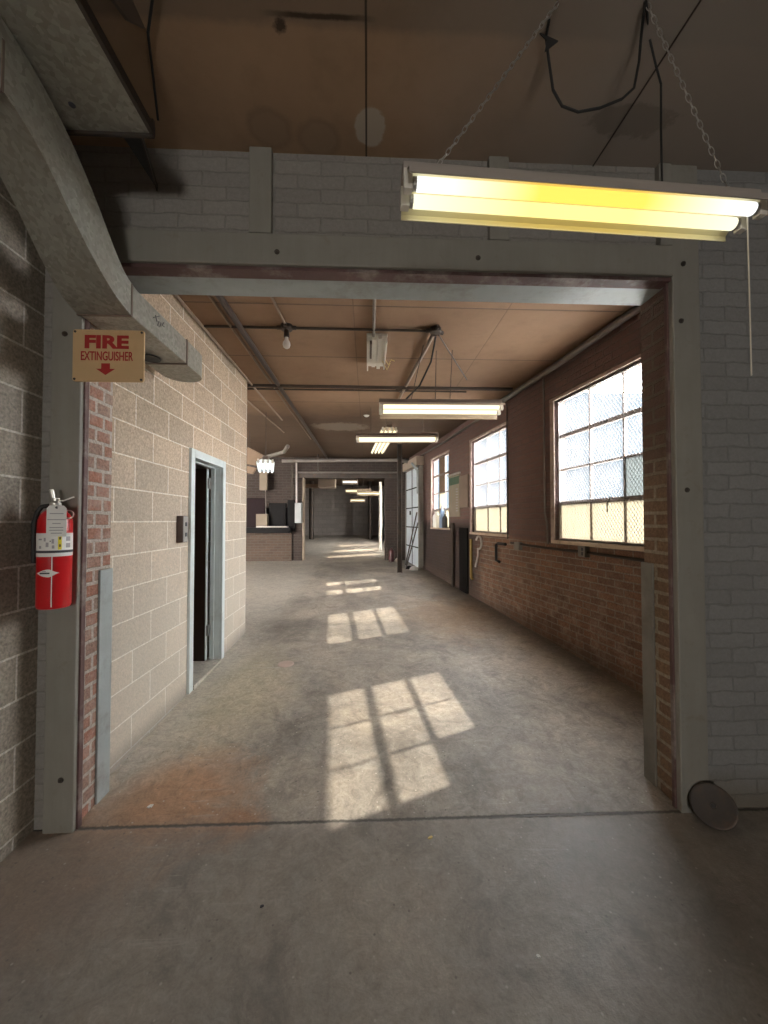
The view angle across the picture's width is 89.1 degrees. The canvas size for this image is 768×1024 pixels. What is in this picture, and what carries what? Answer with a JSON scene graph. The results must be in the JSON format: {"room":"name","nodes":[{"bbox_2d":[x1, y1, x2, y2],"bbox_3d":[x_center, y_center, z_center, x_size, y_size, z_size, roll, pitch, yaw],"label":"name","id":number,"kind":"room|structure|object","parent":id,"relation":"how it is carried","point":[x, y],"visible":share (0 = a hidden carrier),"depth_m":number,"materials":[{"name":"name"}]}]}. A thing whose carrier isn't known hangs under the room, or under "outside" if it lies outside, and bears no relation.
{"room":"warehouse corridor","nodes":[
{"label":"warehouse corridor","id":0,"kind":"room"},
{"bbox_2d":[0,177,44,861],"bbox_3d":[-1.583,-0.053,-2.098,0.200,3.690,7.940,0,-1,-2],"label":"wall","id":1,"kind":"structure","parent":0,"point":[22,270],"depth_m":1.75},
{"bbox_2d":[34,268,52,829],"bbox_3d":[-1.625,0.211,1.982,0.080,3.150,0.225,0,-1,-2],"label":"wall","id":2,"kind":"structure","parent":0,"point":[48,311],"depth_m":1.88,"materials":[{"name":"grey paint"}]},
{"bbox_2d":[82,323,112,817],"bbox_3d":[-1.541,0.291,1.996,0.129,2.990,0.219,0,-1,-2],"label":"wall","id":3,"kind":"structure","parent":0,"point":[100,393],"depth_m":1.99,"materials":[{"name":"red brick"}]},
{"bbox_2d":[76,319,90,828],"bbox_3d":[-1.452,0.189,1.885,0.011,2.790,0.027,0,-1,-2],"label":"trim","id":4,"kind":"structure","parent":3,"relation":"attached to","point":[87,323],"depth_m":1.88,"materials":[{"name":"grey metal"}]},
{"bbox_2d":[95,568,112,804],"bbox_3d":[-1.508,0.899,2.052,0.079,1.193,0.098,0,-1,-2],"label":"guard","id":5,"kind":"object","parent":3,"relation":"attached to","point":[105,577],"visible":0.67,"depth_m":2.04,"materials":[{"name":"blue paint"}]},
{"bbox_2d":[110,294,246,773],"bbox_3d":[-1.704,0.028,3.394,0.200,3.380,2.595,0,-1,-2],"label":"wall","id":6,"kind":"structure","parent":0,"point":[156,421],"depth_m":2.78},
{"bbox_2d":[176,516,187,542],"bbox_3d":[-1.559,0.132,3.020,0.058,0.205,0.080,0,-1,-2],"label":"switch box","id":7,"kind":"object","parent":6,"relation":"attached to","point":[182,521],"visible":1,"depth_m":2.98,"materials":[{"name":"metal"}]},
{"bbox_2d":[186,448,225,693],"bbox_3d":[-2.010,0.552,3.537,0.842,2.140,0.770,0,-1,-2],"label":"door frame","id":8,"kind":"structure","parent":6,"relation":"in","point":[200,483],"depth_m":3.81,"materials":[{"name":"blue paint"}]},
{"bbox_2d":[193,659,221,689],"bbox_3d":[-1.696,1.531,3.527,0.230,0.181,0.630,0,-1,-2],"label":"threshold","id":9,"kind":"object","parent":6,"relation":"attached to","point":[201,669],"depth_m":3.57,"materials":[{"name":"concrete"}]},
{"bbox_2d":[174,295,282,420],"bbox_3d":[-1.623,-1.591,4.424,0.029,0.039,4.300,0,-1,-2],"label":"conduit","id":10,"kind":"object","parent":6,"relation":"attached to","point":[175,296],"visible":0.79,"depth_m":3.75,"materials":[{"name":"metal"}]},
{"bbox_2d":[246,533,291,560],"bbox_3d":[-4.974,1.174,10.571,4.950,1.220,0.310,0,-1,-2],"label":"wall","id":11,"kind":"structure","parent":0,"point":[259,546],"depth_m":10.50,"materials":[{"name":"brick"}]},
{"bbox_2d":[247,498,266,526],"bbox_3d":[-3.466,0.090,10.659,0.487,0.933,0.252,0,-1,-2],"label":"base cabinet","id":12,"kind":"object","parent":11,"relation":"on","point":[255,506],"visible":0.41,"depth_m":10.54,"materials":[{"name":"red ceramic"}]},
{"bbox_2d":[246,527,291,532],"bbox_3d":[-3.115,0.485,10.390,1.250,0.149,0.240,0,-1,-2],"label":"countertop","id":13,"kind":"structure","parent":11,"relation":"on","point":[248,529],"depth_m":10.28,"materials":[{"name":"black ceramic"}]},
{"bbox_2d":[256,526,287,526],"bbox_3d":[-2.975,0.395,10.428,0.810,0.035,0.260,0,-1,-2],"label":"plank","id":14,"kind":"object","parent":13,"relation":"on","point":[256,526],"visible":0.75,"depth_m":10.30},
{"bbox_2d":[256,514,268,525],"bbox_3d":[-3.246,0.214,10.421,0.290,0.318,0.200,0,-1,-2],"label":"carton","id":15,"kind":"object","parent":14,"relation":"on","point":[261,519],"visible":1,"depth_m":10.32,"materials":[{"name":"cardboard"}]},
{"bbox_2d":[269,503,286,525],"bbox_3d":[-2.885,0.158,10.671,0.460,0.798,0.272,0,-1,-2],"label":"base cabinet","id":16,"kind":"object","parent":11,"relation":"on","point":[277,511],"visible":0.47,"depth_m":10.54,"materials":[{"name":"black metal"}]},
{"bbox_2d":[305,484,318,487],"bbox_3d":[-2.268,-0.827,12.488,0.598,0.109,0.300,0,-1,-2],"label":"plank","id":17,"kind":"object","parent":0,"point":[306,485],"visible":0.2,"depth_m":12.34,"materials":[{"name":"brown wood"}]},
{"bbox_2d":[318,479,335,487],"bbox_3d":[-1.774,-0.899,12.210,0.520,0.274,0.500,0,-1,-2],"label":"ceiling box","id":18,"kind":"object","parent":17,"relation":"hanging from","point":[322,483],"visible":0.77,"depth_m":11.96,"materials":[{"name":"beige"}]},
{"bbox_2d":[246,457,408,560],"bbox_3d":[-3.305,0.148,10.770,8.300,3.280,0.400,0,-1,-2],"label":"wall","id":19,"kind":"structure","parent":0,"point":[279,481],"depth_m":10.66,"materials":[{"name":"brick"}]},
{"bbox_2d":[259,472,267,489],"bbox_3d":[-3.190,-0.817,10.347,0.199,0.475,0.100,0,-1,-2],"label":"panel","id":20,"kind":"object","parent":19,"relation":"attached to","point":[263,482],"visible":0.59,"depth_m":10.30,"materials":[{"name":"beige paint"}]},
{"bbox_2d":[287,500,295,530],"bbox_3d":[-2.507,0.097,10.629,0.205,0.836,0.232,0,-1,-2],"label":"upper cabinet","id":21,"kind":"object","parent":19,"relation":"attached to","point":[291,523],"visible":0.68,"depth_m":10.52,"materials":[{"name":"black metal"}]},
{"bbox_2d":[295,503,302,522],"bbox_3d":[-2.298,0.027,10.510,0.176,0.539,0.210,0,-1,-2],"label":"electrical box","id":22,"kind":"object","parent":19,"relation":"attached to","point":[298,506],"visible":1,"depth_m":10.41,"materials":[{"name":"grey metal"}]},
{"bbox_2d":[302,478,304,560],"bbox_3d":[-2.211,0.170,10.756,0.018,2.304,0.320,0,-1,-2],"label":"trim","id":23,"kind":"structure","parent":19,"relation":"attached to","point":[303,531],"depth_m":10.65,"materials":[{"name":"beige wood"}]},
{"bbox_2d":[293,474,396,477],"bbox_3d":[-1.066,-0.984,10.670,2.885,0.100,0.040,0,-1,-2],"label":"beam","id":24,"kind":"structure","parent":19,"relation":"attached to","point":[294,475],"depth_m":10.65,"materials":[{"name":"metal"}]},
{"bbox_2d":[305,486,383,534],"bbox_3d":[-2.809,0.093,19.202,10.000,2.780,0.200,0,-1,-2],"label":"wall","id":25,"kind":"structure","parent":0,"point":[334,513],"depth_m":19.14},
{"bbox_2d":[298,472,396,472],"bbox_3d":[-0.975,-1.063,10.496,2.656,0.064,0.050,0,-1,-2],"label":"pipe","id":26,"kind":"object","parent":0,"point":[298,472],"visible":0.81,"depth_m":10.47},
{"bbox_2d":[0,535,767,1023],"bbox_3d":[-2.147,1.492,6.983,10.300,1.342,26.200,0,-1,-2],"label":"floor","id":27,"kind":"structure","parent":0,"point":[409,709],"depth_m":1.73,"materials":[{"name":"concrete"}]},
{"bbox_2d":[42,282,84,833],"bbox_3d":[-1.525,0.158,1.868,0.140,3.050,0.062,0,-1,-2],"label":"column","id":28,"kind":"structure","parent":27,"relation":"on","point":[67,395],"depth_m":1.84,"materials":[{"name":"metal"}]},
{"bbox_2d":[31,489,73,609],"bbox_3d":[-1.488,0.165,1.780,0.157,0.538,0.142,-1,-1,23],"label":"fire extinguisher","id":29,"kind":"object","parent":28,"relation":"attached to","point":[52,529],"visible":1,"depth_m":1.73,"materials":[{"name":"red metal"}]},
{"bbox_2d":[72,329,144,382],"bbox_3d":[-1.318,-0.747,1.867,0.332,0.250,0.014,0,-1,-2],"label":"fire extinguisher sign","id":30,"kind":"object","parent":28,"relation":"attached to","point":[98,355],"visible":1,"depth_m":1.86,"materials":[{"name":"beige metal"}]},
{"bbox_2d":[278,661,293,666],"bbox_3d":[-0.942,1.459,3.747,0.156,0.014,0.156,0,-1,-2],"label":"debris","id":31,"kind":"object","parent":27,"relation":"on","point":[283,663],"depth_m":3.74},
{"bbox_2d":[309,481,313,538],"bbox_3d":[-3.175,-0.081,17.088,0.212,2.530,0.212,0,-1,-2],"label":"column","id":32,"kind":"structure","parent":27,"relation":"on","point":[311,490],"depth_m":17.00,"materials":[{"name":"metal"}]},
{"bbox_2d":[368,481,371,538],"bbox_3d":[-0.617,-0.078,17.196,0.174,2.530,0.174,0,-1,-2],"label":"column","id":33,"kind":"structure","parent":27,"relation":"on","point":[369,482],"depth_m":17.12,"materials":[{"name":"metal"}]},
{"bbox_2d":[379,482,381,549],"bbox_3d":[-0.117,0.135,13.007,0.109,2.276,0.109,0,-1,-2],"label":"pipe","id":34,"kind":"object","parent":27,"relation":"on","point":[380,483],"visible":1,"depth_m":12.96,"materials":[{"name":"white metal"}]},
{"bbox_2d":[397,444,401,572],"bbox_3d":[0.353,-0.086,8.807,0.105,2.901,0.120,0,-1,-2],"label":"column","id":35,"kind":"structure","parent":27,"relation":"on","point":[399,446],"depth_m":8.79,"materials":[{"name":"metal"}]},
{"bbox_2d":[459,528,468,593],"bbox_3d":[1.400,0.842,6.845,0.030,1.128,0.364,0,-1,-11],"label":"metal panel","id":36,"kind":"object","parent":27,"relation":"on","point":[463,532],"visible":1,"depth_m":6.81,"materials":[{"name":"black metal"}]},
{"bbox_2d":[668,165,708,812],"bbox_3d":[1.557,-0.059,2.002,0.145,3.490,0.059,0,-1,-2],"label":"column","id":37,"kind":"structure","parent":27,"relation":"on","point":[683,287],"depth_m":1.98,"materials":[{"name":"metal"}]},
{"bbox_2d":[689,782,738,829],"bbox_3d":[1.593,1.420,1.888,0.184,0.168,0.110,-1,-2,31],"label":"disc","id":38,"kind":"object","parent":27,"relation":"on","point":[710,803],"visible":1,"depth_m":1.88,"materials":[{"name":"black rubber"}]},
{"bbox_2d":[178,295,633,485],"bbox_3d":[-2.737,-1.569,11.117,9.462,0.170,18.035,0,-1,-2],"label":"ceiling","id":39,"kind":"structure","parent":0,"point":[494,344],"depth_m":4.10,"materials":[{"name":"wood"}]},
{"bbox_2d":[247,431,263,465],"bbox_3d":[-2.482,-1.227,7.545,0.326,0.679,0.036,0,-1,-2],"label":"cardboard sheet","id":40,"kind":"object","parent":39,"relation":"hanging from","point":[252,455],"visible":0.87,"depth_m":7.53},
{"bbox_2d":[207,295,310,439],"bbox_3d":[-1.421,-1.595,5.233,0.024,0.022,5.900,0,-1,-2],"label":"conduit","id":41,"kind":"object","parent":39,"relation":"attached to","point":[209,296],"visible":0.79,"depth_m":3.87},
{"bbox_2d":[256,447,274,472],"bbox_3d":[-1.998,-1.160,6.600,0.272,0.856,1.250,0,-1,-16],"label":"fluorescent light","id":42,"kind":"object","parent":39,"relation":"hanging from","point":[265,463],"visible":1,"depth_m":6.27,"materials":[{"name":"white glass"}]},
{"bbox_2d":[216,296,327,458],"bbox_3d":[-1.375,-1.548,6.385,0.056,0.052,8.200,0,-1,-2],"label":"conduit","id":43,"kind":"object","parent":39,"relation":"attached to","point":[221,299],"visible":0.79,"depth_m":3.94,"materials":[{"name":"metal"}]},
{"bbox_2d":[266,444,289,457],"bbox_3d":[-2.401,-1.367,8.907,0.623,0.301,0.222,0,-1,17],"label":"duct pipe","id":44,"kind":"object","parent":39,"relation":"attached to","point":[287,446],"visible":0.79,"depth_m":8.90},
{"bbox_2d":[270,297,285,323],"bbox_3d":[-0.863,-1.650,2.830,0.022,0.022,1.151,0,-1,0],"label":"conduit","id":45,"kind":"object","parent":39,"relation":"attached to","point":[272,298],"visible":0.35,"depth_m":3.16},
{"bbox_2d":[277,321,295,332],"bbox_3d":[-0.865,-1.637,3.465,0.144,0.047,0.147,-1,-2,44],"label":"junction box","id":46,"kind":"object","parent":39,"relation":"attached to","point":[288,326],"visible":0.93,"depth_m":3.44,"materials":[{"name":"metal"}]},
{"bbox_2d":[283,329,289,348],"bbox_3d":[-0.865,-1.532,3.463,0.068,0.164,0.068,0,-1,-2],"label":"light bulb","id":47,"kind":"object","parent":46,"relation":"attached to","point":[286,344],"visible":1,"depth_m":3.44,"materials":[{"name":"glass"}]},
{"bbox_2d":[204,325,425,331],"bbox_3d":[-0.590,-1.635,3.477,1.990,0.024,0.024,0,-1,-2],"label":"conduit","id":48,"kind":"object","parent":39,"relation":"attached to","point":[205,326],"visible":0.9,"depth_m":3.47,"materials":[{"name":"metal"}]},
{"bbox_2d":[317,454,318,471],"bbox_3d":[-1.730,-1.335,10.220,0.040,0.570,0.140,0,-1,-8],"label":"rod","id":49,"kind":"object","parent":39,"relation":"hanging from","point":[317,454],"visible":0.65,"depth_m":10.22,"materials":[{"name":"metal"}]},
{"bbox_2d":[282,458,408,462],"bbox_3d":[-0.917,-1.315,10.104,3.461,0.202,0.288,0,-1,-2],"label":"pipe","id":50,"kind":"object","parent":49,"relation":"hanging from","point":[381,459],"visible":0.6,"depth_m":10.15,"materials":[{"name":"metal"}]},
{"bbox_2d":[342,479,357,484],"bbox_3d":[-1.131,-1.182,12.975,0.532,0.518,0.255,0,-1,-2],"label":"fluorescent light","id":51,"kind":"object","parent":39,"relation":"hanging from","point":[344,481],"visible":0.94,"depth_m":12.97,"materials":[{"name":"white metal"}]},
{"bbox_2d":[247,388,466,392],"bbox_3d":[-0.512,-1.588,5.081,3.200,0.024,0.024,0,-1,-2],"label":"conduit","id":52,"kind":"object","parent":39,"relation":"attached to","point":[247,388],"visible":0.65,"depth_m":5.07,"materials":[{"name":"metal"}]},
{"bbox_2d":[345,485,370,492],"bbox_3d":[-0.931,-1.049,13.981,0.931,0.738,0.255,0,-1,-2],"label":"fluorescent light","id":53,"kind":"object","parent":39,"relation":"hanging from","point":[347,490],"visible":0.59,"depth_m":13.96,"materials":[{"name":"white metal"}]},
{"bbox_2d":[357,479,378,495],"bbox_3d":[-0.524,-0.993,13.196,0.778,0.885,0.255,0,-1,-2],"label":"fluorescent light","id":54,"kind":"object","parent":39,"relation":"hanging from","point":[362,492],"visible":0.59,"depth_m":13.20,"materials":[{"name":"white metal"}]},
{"bbox_2d":[372,299,375,336],"bbox_3d":[-0.072,-1.647,2.953,0.026,0.026,1.330,0,-1,-2],"label":"conduit","id":55,"kind":"object","parent":39,"relation":"attached to","point":[374,300],"visible":0.35,"depth_m":3.28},
{"bbox_2d":[247,384,512,390],"bbox_3d":[-0.230,-1.572,4.912,3.750,0.044,0.044,0,-1,-2],"label":"conduit","id":56,"kind":"object","parent":39,"relation":"attached to","point":[248,385],"visible":0.79,"depth_m":4.90,"materials":[{"name":"metal"}]},
{"bbox_2d":[367,333,393,370],"bbox_3d":[-0.032,-1.582,3.980,0.288,0.134,0.720,0,-1,-2],"label":"light","id":57,"kind":"object","parent":39,"relation":"attached to","point":[377,345],"visible":1,"depth_m":3.89,"materials":[{"name":"white metal"}]},
{"bbox_2d":[371,443,389,453],"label":"fluorescent light","id":58,"kind":"object","parent":39,"relation":"hanging from","point":[382,447],"depth_m":7.66,"materials":[{"name":"white metal"}]},
{"bbox_2d":[379,421,397,432],"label":"fluorescent light","id":59,"kind":"object","parent":39,"relation":"hanging from","point":[388,428],"depth_m":6.17,"materials":[{"name":"glass"}]},
{"bbox_2d":[356,433,437,442],"bbox_3d":[0.200,-1.341,5.992,1.250,0.522,0.273,0,-1,1],"label":"fluorescent light","id":60,"kind":"object","parent":39,"relation":"hanging from","point":[360,437],"visible":1,"depth_m":5.94,"materials":[{"name":"white metal"}]},
{"bbox_2d":[398,335,434,398],"bbox_3d":[0.281,-1.592,4.904,0.050,0.040,2.709,0,-1,-7],"label":"conduit","id":61,"kind":"object","parent":39,"relation":"attached to","point":[431,337],"visible":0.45,"depth_m":4.18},
{"bbox_2d":[426,324,443,335],"bbox_3d":[0.464,-1.636,3.507,0.168,0.047,0.144,0,-1,-2],"label":"junction box","id":62,"kind":"object","parent":39,"relation":"attached to","point":[434,330],"visible":1,"depth_m":3.50,"materials":[{"name":"metal"}]},
{"bbox_2d":[405,336,436,398],"bbox_3d":[0.380,-1.373,3.797,0.102,0.464,0.522,1,-2,-30],"label":"cable","id":63,"kind":"object","parent":62,"relation":"hanging from","point":[419,385],"visible":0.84,"depth_m":3.81,"materials":[{"name":"black rubber"}]},
{"bbox_2d":[379,345,504,419],"bbox_3d":[0.575,-1.312,3.962,1.250,0.676,0.266,0,-1,-1],"label":"fluorescent light","id":64,"kind":"object","parent":39,"relation":"hanging from","point":[489,409],"visible":1,"depth_m":3.97,"materials":[{"name":"white metal"}]},
{"bbox_2d":[500,306,639,402],"bbox_3d":[1.857,-1.570,4.030,0.068,0.131,3.343,0,-1,-11],"label":"conduit","id":65,"kind":"object","parent":39,"relation":"attached to","point":[635,310],"visible":0.54,"depth_m":3.76,"materials":[{"name":"metal"}]},
{"bbox_2d":[69,0,767,171],"bbox_3d":[0.885,-1.976,-1.950,5.200,0.160,7.940,0,-1,-2],"label":"ceiling","id":66,"kind":"structure","parent":0,"point":[368,78],"depth_m":1.62,"materials":[{"name":"wood"}]},
{"bbox_2d":[0,0,154,138],"bbox_3d":[-1.071,-1.702,-0.320,0.457,0.312,3.773,0,-1,-2],"label":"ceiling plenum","id":67,"kind":"structure","parent":66,"relation":"attached to","point":[64,42],"depth_m":1.34,"materials":[{"name":"metal"}]},
{"bbox_2d":[0,16,201,381],"bbox_3d":[-1.271,-1.247,0.611,0.252,0.585,4.270,0,-1,-2],"label":"air duct","id":68,"kind":"object","parent":67,"relation":"attached to","point":[42,171],"visible":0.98,"depth_m":1.53,"materials":[{"name":"metal"}]},
{"bbox_2d":[124,138,157,190],"bbox_3d":[-1.088,-1.571,1.732,0.084,0.099,0.409,1,-1,-21],"label":"brace","id":69,"kind":"object","parent":67,"relation":"attached to","point":[137,145],"visible":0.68,"depth_m":1.70,"materials":[{"name":"black metal"}]},
{"bbox_2d":[111,0,144,28],"bbox_3d":[-0.889,-1.739,1.159,0.014,0.170,0.610,0,-1,-2],"label":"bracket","id":70,"kind":"object","parent":66,"relation":"attached to","point":[127,9],"visible":1,"depth_m":1.37,"materials":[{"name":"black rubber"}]},
{"bbox_2d":[147,0,158,120],"bbox_3d":[-0.906,-1.780,1.528,0.037,0.060,0.477,1,-2,-29],"label":"cable","id":71,"kind":"object","parent":66,"relation":"hanging from","point":[151,1],"visible":1,"depth_m":1.53,"materials":[{"name":"black rubber"}]},
{"bbox_2d":[400,1,767,375],"bbox_3d":[0.681,-1.147,1.327,1.250,1.355,0.193,0,-1,-5],"label":"fluorescent light","id":72,"kind":"object","parent":66,"relation":"hanging from","point":[429,192],"visible":1,"depth_m":1.31,"materials":[{"name":"white metal"}]},
{"bbox_2d":[400,186,408,211],"bbox_3d":[0.070,-1.047,1.304,0.028,0.066,0.028,0,-1,-5],"label":"socket","id":73,"kind":"object","parent":72,"relation":"attached to","point":[404,199],"depth_m":1.29,"materials":[{"name":"white plastic"}]},
{"bbox_2d":[403,167,412,194],"bbox_3d":[0.075,-1.049,1.237,0.028,0.066,0.028,0,-1,-5],"label":"socket","id":74,"kind":"object","parent":72,"relation":"attached to","point":[407,177],"depth_m":1.22,"materials":[{"name":"white plastic"}]},
{"bbox_2d":[412,173,755,216],"bbox_3d":[0.681,-1.078,1.325,1.231,0.005,0.092,0,-1,-5],"label":"fluorescent tube","id":75,"kind":"object","parent":72,"relation":"on","point":[414,174],"depth_m":1.32,"materials":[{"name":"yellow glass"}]},
{"bbox_2d":[733,216,746,233],"bbox_3d":[1.287,-1.045,1.409,0.028,0.066,0.028,0,-1,-5],"label":"socket","id":76,"kind":"object","parent":72,"relation":"attached to","point":[741,226],"depth_m":1.39,"materials":[{"name":"white plastic"}]},
{"bbox_2d":[752,199,767,219],"bbox_3d":[1.293,-1.046,1.342,0.028,0.066,0.028,0,-1,-5],"label":"socket","id":77,"kind":"object","parent":72,"relation":"attached to","point":[761,211],"depth_m":1.33,"materials":[{"name":"white plastic"}]},
{"bbox_2d":[545,1,645,113],"bbox_3d":[0.796,-1.668,1.435,0.389,0.292,0.127,0,-1,-2],"label":"cable","id":78,"kind":"object","parent":66,"relation":"hanging from","point":[644,2],"visible":1,"depth_m":1.49,"materials":[{"name":"black rubber"}]},
{"bbox_2d":[540,33,557,52],"bbox_3d":[0.625,-1.782,1.481,0.075,0.075,0.004,0,-1,-2],"label":"tape","id":79,"kind":"object","parent":78,"relation":"attached to","point":[550,42],"visible":1,"depth_m":1.48,"materials":[{"name":"black rubber"}]},
{"bbox_2d":[593,0,701,165],"bbox_3d":[1.109,-1.806,1.600,0.008,0.007,0.850,0,-1,-3],"label":"wire","id":80,"kind":"object","parent":66,"relation":"attached to","point":[699,2],"visible":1,"depth_m":1.62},
{"bbox_2d":[645,0,662,180],"bbox_3d":[1.002,-1.556,1.461,0.236,0.549,0.029,1,-2,-44],"label":"cable","id":81,"kind":"object","parent":66,"relation":"hanging from","point":[646,1],"visible":0.9,"depth_m":1.53,"materials":[{"name":"black rubber"}]},
{"bbox_2d":[73,145,767,806],"bbox_3d":[0.728,-0.007,2.086,5.170,3.590,0.225,0,-1,-2],"label":"wall","id":82,"kind":"structure","parent":0,"point":[734,402],"depth_m":2.00,"materials":[{"name":"grey paint"}]},
{"bbox_2d":[249,146,272,232],"bbox_3d":[-0.610,-1.588,1.938,0.110,0.430,0.040,0,-1,-2],"label":"trim","id":83,"kind":"structure","parent":82,"relation":"attached to","point":[260,158],"depth_m":1.92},
{"bbox_2d":[39,228,672,277],"bbox_3d":[-0.102,-1.290,2.057,3.167,0.155,0.272,0,-1,-2],"label":"beam","id":84,"kind":"structure","parent":82,"relation":"attached to","point":[130,245],"depth_m":1.94,"materials":[{"name":"metal"}]},
{"bbox_2d":[127,276,662,305],"bbox_3d":[0.012,-1.205,2.113,2.970,0.014,0.165,0,-1,-2],"label":"steel beam","id":85,"kind":"structure","parent":82,"relation":"attached to","point":[142,284],"depth_m":2.11,"materials":[{"name":"metal"}]},
{"bbox_2d":[121,263,670,288],"bbox_3d":[0.013,-1.205,1.993,2.942,0.018,0.075,0,-1,-2],"label":"steel beam","id":86,"kind":"structure","parent":82,"relation":"attached to","point":[130,269],"depth_m":1.99,"materials":[{"name":"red metal"}]},
{"bbox_2d":[487,156,509,240],"bbox_3d":[0.582,-1.587,1.988,0.103,0.430,0.040,0,-1,-2],"label":"trim","id":87,"kind":"structure","parent":82,"relation":"attached to","point":[493,233],"depth_m":1.97,"materials":[{"name":"metal"}]},
{"bbox_2d":[641,562,656,786],"bbox_3d":[1.543,0.892,2.186,0.132,1.213,0.088,0,-1,-2],"label":"guard","id":88,"kind":"object","parent":82,"relation":"attached to","point":[647,569],"visible":0.66,"depth_m":2.17,"materials":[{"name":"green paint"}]},
{"bbox_2d":[654,163,672,245],"bbox_3d":[1.450,-1.586,2.025,0.064,0.430,0.040,0,-1,-2],"label":"trim","id":89,"kind":"structure","parent":82,"relation":"attached to","point":[666,166],"depth_m":2.01,"materials":[{"name":"metal"}]},
{"bbox_2d":[409,313,643,693],"bbox_3d":[1.510,0.045,6.712,0.130,3.500,9.025,0,-1,-11],"label":"wall","id":90,"kind":"structure","parent":0,"point":[590,607],"depth_m":4.50,"materials":[{"name":"brown brick"}]},
{"bbox_2d":[403,456,423,567],"bbox_3d":[0.694,0.021,9.991,0.277,2.700,1.434,0,-1,-11],"label":"door","id":91,"kind":"structure","parent":90,"relation":"in","point":[414,467],"depth_m":9.80,"materials":[{"name":"grey metal"}]},
{"bbox_2d":[403,456,423,471],"bbox_3d":[0.733,-1.219,10.021,0.200,0.220,1.424,0,-1,-11],"label":"hood","id":92,"kind":"object","parent":91,"relation":"attached to","point":[418,461],"depth_m":9.47,"materials":[{"name":"beige metal"}]},
{"bbox_2d":[419,501,423,534],"bbox_3d":[0.865,0.153,9.223,0.118,0.810,0.149,1,-2,-39],"label":"rope coil","id":93,"kind":"object","parent":90,"relation":"hanging from","point":[421,518],"visible":1,"depth_m":9.22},
{"bbox_2d":[430,450,449,529],"bbox_3d":[1.220,-0.421,8.202,0.160,1.570,1.222,0,-1,-11],"label":"window","id":94,"kind":"structure","parent":90,"relation":"in","point":[443,491],"depth_m":8.27,"materials":[{"name":"glass"}]},
{"bbox_2d":[433,511,438,527],"bbox_3d":[1.119,0.154,8.402,0.140,0.360,0.136,0,-1,-2],"label":"bottle","id":95,"kind":"object","parent":94,"relation":"on","point":[435,516],"visible":0.98,"depth_m":8.34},
{"bbox_2d":[421,419,480,455],"bbox_3d":[1.255,-1.428,7.487,0.040,0.080,3.839,0,-1,-11],"label":"conduit","id":96,"kind":"object","parent":90,"relation":"attached to","point":[476,420],"visible":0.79,"depth_m":7.23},
{"bbox_2d":[451,523,454,586],"bbox_3d":[1.283,0.800,7.287,0.065,1.184,0.065,0,-1,20],"label":"pipe","id":97,"kind":"object","parent":90,"relation":"attached to","point":[452,524],"visible":1,"depth_m":7.26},
{"bbox_2d":[447,472,460,516],"bbox_3d":[1.312,-0.316,7.318,0.040,0.810,0.586,0,-1,-11],"label":"notice board","id":98,"kind":"object","parent":90,"relation":"attached to","point":[454,510],"visible":0.99,"depth_m":7.29,"materials":[{"name":"paper"}]},
{"bbox_2d":[459,474,468,507],"bbox_3d":[1.405,-0.362,6.848,0.030,0.560,0.394,0,-1,-11],"label":"sheet","id":99,"kind":"object","parent":90,"relation":"attached to","point":[463,480],"visible":1,"depth_m":6.79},
{"bbox_2d":[470,539,473,579],"bbox_3d":[1.454,0.788,6.476,0.043,0.676,0.085,0,-1,-12],"label":"pipe","id":100,"kind":"object","parent":90,"relation":"attached to","point":[471,576],"visible":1,"depth_m":6.48,"materials":[{"name":"gold metal"}]},
{"bbox_2d":[469,421,508,536],"bbox_3d":[1.632,-0.437,5.983,0.160,1.590,1.313,0,-1,-11],"label":"window","id":101,"kind":"structure","parent":90,"relation":"in","point":[489,520],"depth_m":6.04,"materials":[{"name":"glass"}]},
{"bbox_2d":[506,403,507,538],"bbox_3d":[1.683,-0.562,5.327,0.018,1.850,0.018,0,-1,-2],"label":"conduit","id":102,"kind":"object","parent":90,"relation":"attached to","point":[506,403],"visible":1,"depth_m":5.33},
{"bbox_2d":[542,379,548,543],"bbox_3d":[1.838,-0.583,4.436,0.024,1.890,0.074,0,-1,-11],"label":"conduit","id":103,"kind":"object","parent":90,"relation":"attached to","point":[543,380],"visible":1,"depth_m":4.45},
{"bbox_2d":[510,542,643,561],"bbox_3d":[1.957,0.399,3.830,0.028,0.068,2.819,0,-1,-11],"label":"conduit","id":104,"kind":"object","parent":90,"relation":"attached to","point":[523,544],"visible":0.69,"depth_m":3.69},
{"bbox_2d":[578,546,589,556],"bbox_3d":[1.950,0.386,3.813,0.058,0.105,0.101,0,-1,-11],"label":"outlet box","id":105,"kind":"object","parent":90,"relation":"attached to","point":[582,550],"visible":0.91,"depth_m":3.77,"materials":[{"name":"grey metal"}]},
{"bbox_2d":[549,354,643,551],"bbox_3d":[2.061,-0.475,3.674,0.160,1.610,1.465,0,-1,-11],"label":"window","id":106,"kind":"structure","parent":90,"relation":"in","point":[587,520],"depth_m":3.69,"materials":[{"name":"glass"}]},
{"bbox_2d":[640,287,671,800],"bbox_3d":[1.562,0.294,2.124,0.140,2.990,0.215,0,-1,-2],"label":"wall","id":107,"kind":"structure","parent":0,"point":[652,310],"depth_m":2.12,"materials":[{"name":"brick"}]},
{"bbox_2d":[664,283,676,807],"bbox_3d":[1.480,0.192,2.016,0.011,2.790,0.021,0,-1,-2],"label":"trim","id":108,"kind":"structure","parent":107,"relation":"attached to","point":[666,309],"depth_m":2.01,"materials":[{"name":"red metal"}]},
{"label":"outside","id":109,"kind":"structure","parent":0,"visible":0},
{"bbox_3d":[21.311,2.191,10.857,36.500,0.200,70.000,0,-1,-2],"label":"ground","id":110,"kind":"structure","parent":109,"visible":0},
{"bbox_2d":[437,392,642,508],"bbox_3d":[8.166,-1.733,27.214,15.400,8.600,14.400,0,-1,-2],"label":"wall","id":111,"kind":"structure","parent":110,"relation":"on","point":[493,473],"depth_m":20.15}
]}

